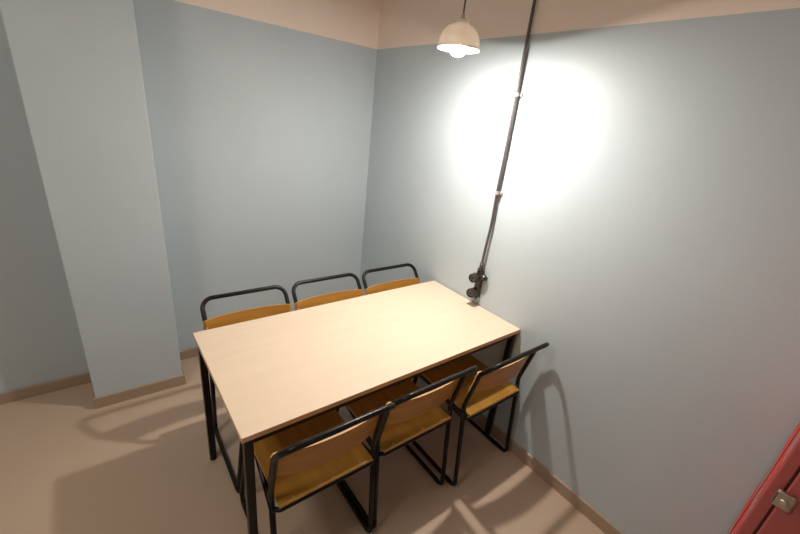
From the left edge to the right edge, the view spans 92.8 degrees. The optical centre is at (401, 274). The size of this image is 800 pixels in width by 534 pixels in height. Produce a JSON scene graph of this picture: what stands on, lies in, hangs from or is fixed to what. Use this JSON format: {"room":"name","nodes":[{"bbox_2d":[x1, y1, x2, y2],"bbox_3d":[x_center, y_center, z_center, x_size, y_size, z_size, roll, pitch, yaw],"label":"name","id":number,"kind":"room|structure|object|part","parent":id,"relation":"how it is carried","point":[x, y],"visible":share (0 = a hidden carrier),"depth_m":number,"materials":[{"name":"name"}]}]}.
{"room":"meeting room","nodes":[
{"label":"meeting room","id":0,"kind":"room"},
{"bbox_2d":[0,0,181,396],"bbox_3d":[-1.477,-0.703,1.822,0.432,3.000,0.275,-11,28,-36],"label":"wall pillar","id":1,"kind":"structure","parent":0,"point":[77,63],"depth_m":1.79,"materials":[{"name":"blue paint"}]},
{"bbox_2d":[93,374,185,408],"bbox_3d":[-1.553,0.693,2.277,0.454,0.072,0.011,-11,28,-36],"label":"baseboard","id":2,"kind":"structure","parent":1,"relation":"attached to","point":[153,387],"depth_m":2.26,"materials":[{"name":"beige wood"}]},
{"bbox_2d":[0,0,380,392],"bbox_3d":[-2.344,-0.636,1.407,5.200,3.000,0.120,-11,28,-36],"label":"wall","id":3,"kind":"structure","parent":0,"point":[259,112],"depth_m":2.33,"materials":[{"name":"blue paint"}]},
{"bbox_2d":[0,372,90,404],"bbox_3d":[-3.211,0.871,1.366,3.328,0.072,0.011,-11,28,-36],"label":"baseboard","id":4,"kind":"structure","parent":3,"relation":"attached to","point":[26,392],"depth_m":2.20,"materials":[{"name":"beige wood"}]},
{"bbox_2d":[179,347,197,359],"bbox_3d":[-0.979,0.454,3.021,1.430,0.072,0.011,-11,28,-36],"label":"baseboard","id":5,"kind":"structure","parent":3,"relation":"attached to","point":[191,352],"depth_m":2.64,"materials":[{"name":"beige wood"}]},
{"bbox_2d":[0,356,604,533],"bbox_3d":[-0.745,1.877,-0.118,5.440,0.100,6.052,-11,28,-36],"label":"floor","id":6,"kind":"structure","parent":0,"point":[143,464],"depth_m":1.86,"materials":[{"name":"beige plastic"}]},
{"bbox_2d":[200,285,290,492],"bbox_3d":[-0.704,0.541,1.933,0.437,0.801,0.531,-11,28,-36],"label":"chair","id":7,"kind":"object","parent":6,"relation":"on","point":[265,311],"visible":0.37,"depth_m":1.94,"materials":[{"name":"brown wood"}]},
{"bbox_3d":[-0.980,0.629,1.977,0.022,0.397,0.060,-11,28,-36],"label":"leg","id":8,"kind":"part","parent":7,"relation":"part of","materials":[{"name":"black metal"}]},
{"bbox_3d":[-0.719,0.803,1.704,0.021,0.344,0.063,23,27,34],"label":"leg","id":9,"kind":"part","parent":7,"relation":"part of","materials":[{"name":"black metal"}]},
{"bbox_3d":[-0.784,0.253,1.968,0.437,0.145,0.066,-11,28,-36],"label":"backrest","id":10,"kind":"part","parent":7,"relation":"part of","materials":[{"name":"brown wood"}]},
{"bbox_2d":[240,403,395,533],"bbox_3d":[-0.373,0.744,1.541,0.437,0.801,0.531,-11,28,-36],"label":"chair","id":11,"kind":"object","parent":6,"relation":"on","point":[294,464],"visible":0.88,"depth_m":1.39,"materials":[{"name":"brown wood"}]},
{"bbox_3d":[-0.687,0.822,1.669,0.063,0.344,0.021,-4,25,-24],"label":"leg","id":12,"kind":"part","parent":11,"relation":"part of","materials":[{"name":"black metal"}]},
{"bbox_3d":[-0.547,0.730,1.460,0.023,0.036,0.401,-7,26,-31],"label":"seat rail","id":13,"kind":"part","parent":11,"relation":"part of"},
{"bbox_3d":[-0.453,0.952,1.351,0.022,0.397,0.060,-11,28,-36],"label":"leg","id":14,"kind":"part","parent":11,"relation":"part of","materials":[{"name":"black metal"}]},
{"bbox_3d":[-0.391,0.691,1.552,0.376,0.028,0.423,-11,28,-36],"label":"seat","id":15,"kind":"part","parent":11,"relation":"part of","materials":[{"name":"brown wood"}]},
{"bbox_3d":[-0.239,0.587,1.321,0.437,0.145,0.066,-11,28,-36],"label":"backrest","id":16,"kind":"part","parent":11,"relation":"part of","materials":[{"name":"brown wood"}]},
{"bbox_3d":[-0.255,0.676,1.677,0.023,0.036,0.401,-14,30,-41],"label":"seat rail","id":17,"kind":"part","parent":11,"relation":"part of","materials":[{"name":"black metal"}]},
{"bbox_3d":[-0.126,0.891,1.594,0.022,0.397,0.060,-11,28,-36],"label":"leg","id":18,"kind":"part","parent":11,"relation":"part of","materials":[{"name":"black metal"}]},
{"bbox_2d":[292,273,362,310],"bbox_3d":[-0.341,0.474,2.202,0.437,0.801,0.531,-11,28,-36],"label":"chair","id":19,"kind":"object","parent":6,"relation":"on","point":[342,295],"visible":0.28,"depth_m":2.23,"materials":[{"name":"brown wood"}]},
{"bbox_3d":[-0.421,0.186,2.237,0.437,0.145,0.066,-11,28,-36],"label":"backrest","id":20,"kind":"part","parent":19,"relation":"part of","materials":[{"name":"brown wood"}]},
{"bbox_2d":[193,280,520,533],"bbox_3d":[-0.182,0.613,1.993,1.436,0.740,0.695,-11,28,-37],"label":"dining table","id":21,"kind":"object","parent":6,"relation":"on","point":[271,375],"visible":0.96,"depth_m":1.67,"materials":[{"name":"brown wood"}]},
{"bbox_3d":[-0.924,0.600,1.807,0.030,0.697,0.030,-11,28,-37],"label":"leg","id":22,"kind":"part","parent":21,"relation":"part of","materials":[{"name":"black metal"}]},
{"bbox_3d":[-0.534,0.836,1.352,0.030,0.697,0.030,-11,28,-37],"label":"leg","id":23,"kind":"part","parent":21,"relation":"part of","materials":[{"name":"black metal"}]},
{"bbox_3d":[0.048,0.424,1.639,1.356,0.031,0.026,-11,28,-37],"label":"frame rail","id":24,"kind":"part","parent":21,"relation":"part of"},
{"bbox_3d":[0.559,0.625,2.178,0.030,0.697,0.030,-11,28,-37],"label":"leg","id":25,"kind":"part","parent":21,"relation":"part of","materials":[{"name":"black metal"}]},
{"bbox_2d":[362,263,429,384],"bbox_3d":[0.021,0.406,2.470,0.437,0.801,0.531,-11,28,-36],"label":"chair","id":26,"kind":"object","parent":6,"relation":"on","point":[386,286],"visible":0.26,"depth_m":2.50,"materials":[{"name":"brown wood"}]},
{"bbox_3d":[-0.059,0.118,2.505,0.437,0.145,0.066,-11,28,-36],"label":"backrest","id":27,"kind":"part","parent":26,"relation":"part of","materials":[{"name":"brown wood"}]},
{"bbox_2d":[336,366,477,528],"bbox_3d":[-0.031,0.677,1.802,0.437,0.801,0.531,-11,28,-36],"label":"chair","id":28,"kind":"object","parent":6,"relation":"on","point":[417,412],"visible":0.68,"depth_m":1.67,"materials":[{"name":"brown wood"}]},
{"bbox_3d":[-0.205,0.663,1.722,0.023,0.036,0.401,-7,26,-31],"label":"seat rail","id":29,"kind":"part","parent":28,"relation":"part of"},
{"bbox_3d":[-0.111,0.885,1.613,0.022,0.397,0.060,-11,28,-36],"label":"leg","id":30,"kind":"part","parent":28,"relation":"part of","materials":[{"name":"black metal"}]},
{"bbox_3d":[-0.049,0.624,1.814,0.376,0.028,0.423,-11,28,-36],"label":"seat","id":31,"kind":"part","parent":28,"relation":"part of","materials":[{"name":"brown wood"}]},
{"bbox_3d":[0.103,0.520,1.583,0.437,0.145,0.066,-11,28,-36],"label":"backrest","id":32,"kind":"part","parent":28,"relation":"part of","materials":[{"name":"brown wood"}]},
{"bbox_3d":[0.216,0.824,1.856,0.022,0.397,0.060,-11,28,-36],"label":"leg","id":33,"kind":"part","parent":28,"relation":"part of","materials":[{"name":"black metal"}]},
{"bbox_2d":[412,342,548,485],"bbox_3d":[0.362,0.622,2.048,0.437,0.801,0.531,-11,28,-36],"label":"chair","id":34,"kind":"object","parent":6,"relation":"on","point":[485,388],"visible":0.8,"depth_m":1.92,"materials":[{"name":"brown wood"}]},
{"bbox_3d":[0.188,0.609,1.968,0.023,0.036,0.401,-7,26,-31],"label":"seat rail","id":35,"kind":"part","parent":34,"relation":"part of","materials":[{"name":"black metal"}]},
{"bbox_3d":[0.282,0.830,1.859,0.022,0.397,0.060,-11,28,-36],"label":"leg","id":36,"kind":"part","parent":34,"relation":"part of","materials":[{"name":"black metal"}]},
{"bbox_3d":[0.344,0.570,2.060,0.376,0.028,0.423,-11,28,-36],"label":"seat","id":37,"kind":"part","parent":34,"relation":"part of","materials":[{"name":"brown wood"}]},
{"bbox_3d":[0.495,0.465,1.829,0.437,0.145,0.066,-11,28,-36],"label":"backrest","id":38,"kind":"part","parent":34,"relation":"part of","materials":[{"name":"brown wood"}]},
{"bbox_3d":[0.609,0.769,2.102,0.022,0.397,0.060,-11,28,-36],"label":"leg","id":39,"kind":"part","parent":34,"relation":"part of","materials":[{"name":"black metal"}]},
{"bbox_2d":[726,422,799,533],"bbox_3d":[1.224,0.640,0.970,0.396,1.780,0.421,-11,28,-36],"label":"door","id":40,"kind":"structure","parent":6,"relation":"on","point":[773,507],"depth_m":1.01,"materials":[{"name":"red paint"}]},
{"bbox_3d":[1.098,0.653,0.862,0.014,1.690,0.367,-11,28,-36],"label":"door","id":41,"kind":"part","parent":40,"relation":"part of","materials":[{"name":"red paint"}]},
{"bbox_2d":[360,0,799,533],"bbox_3d":[1.540,0.060,0.859,0.120,3.000,6.052,-11,28,-36],"label":"wall","id":42,"kind":"structure","parent":0,"point":[645,230],"depth_m":1.59,"materials":[{"name":"blue paint"}]},
{"bbox_2d":[466,0,536,302],"bbox_3d":[0.543,-0.867,1.802,0.079,2.236,0.092,-11,28,-36],"label":"power cable","id":43,"kind":"object","parent":42,"relation":"attached to","point":[479,277],"visible":1,"depth_m":1.99,"materials":[{"name":"grey plastic"}]},
{"bbox_2d":[466,287,476,297],"bbox_3d":[0.406,0.104,2.204,0.046,0.056,0.059,-11,28,-36],"label":"socket","id":44,"kind":"object","parent":43,"relation":"attached to","point":[471,292],"depth_m":2.19,"materials":[{"name":"grey plastic"}]},
{"bbox_2d":[469,272,478,282],"bbox_3d":[0.413,0.017,2.172,0.046,0.054,0.058,-11,28,-36],"label":"socket","id":45,"kind":"object","parent":43,"relation":"attached to","point":[474,277],"depth_m":2.16,"materials":[{"name":"grey plastic"}]},
{"bbox_2d":[474,270,484,296],"bbox_3d":[0.442,0.050,2.199,0.036,0.162,0.032,-11,28,-36],"label":"socket","id":46,"kind":"object","parent":43,"relation":"attached to","point":[480,274],"depth_m":2.18,"materials":[{"name":"grey plastic"}]},
{"bbox_2d":[473,414,623,533],"bbox_3d":[1.326,1.414,1.378,0.011,0.072,5.812,-11,28,-36],"label":"baseboard","id":47,"kind":"structure","parent":42,"relation":"attached to","point":[572,497],"depth_m":1.99,"materials":[{"name":"beige wood"}]},
{"bbox_3d":[-0.401,-0.969,-1.298,5.440,0.100,6.052,-11,28,-36],"label":"ceiling","id":48,"kind":"structure","parent":0,"visible":0},
{"bbox_2d":[437,0,479,56],"bbox_3d":[0.280,-1.357,1.338,0.170,1.042,0.170,-11,28,-36],"label":"pendant lamp","id":49,"kind":"object","parent":48,"relation":"hanging from","point":[459,38],"visible":1,"depth_m":1.46,"materials":[{"name":"beige metal"}]},
{"bbox_3d":[0.231,-0.949,1.507,0.170,0.100,0.170,-11,28,-36],"label":"lamp shade","id":50,"kind":"part","parent":49,"relation":"part of","materials":[{"name":"beige metal"}]},
{"bbox_3d":[0.227,-0.916,1.521,0.072,0.082,0.072,-11,28,-36],"label":"light bulb","id":51,"kind":"part","parent":49,"relation":"part of","materials":[{"name":"white glass"}]}
]}

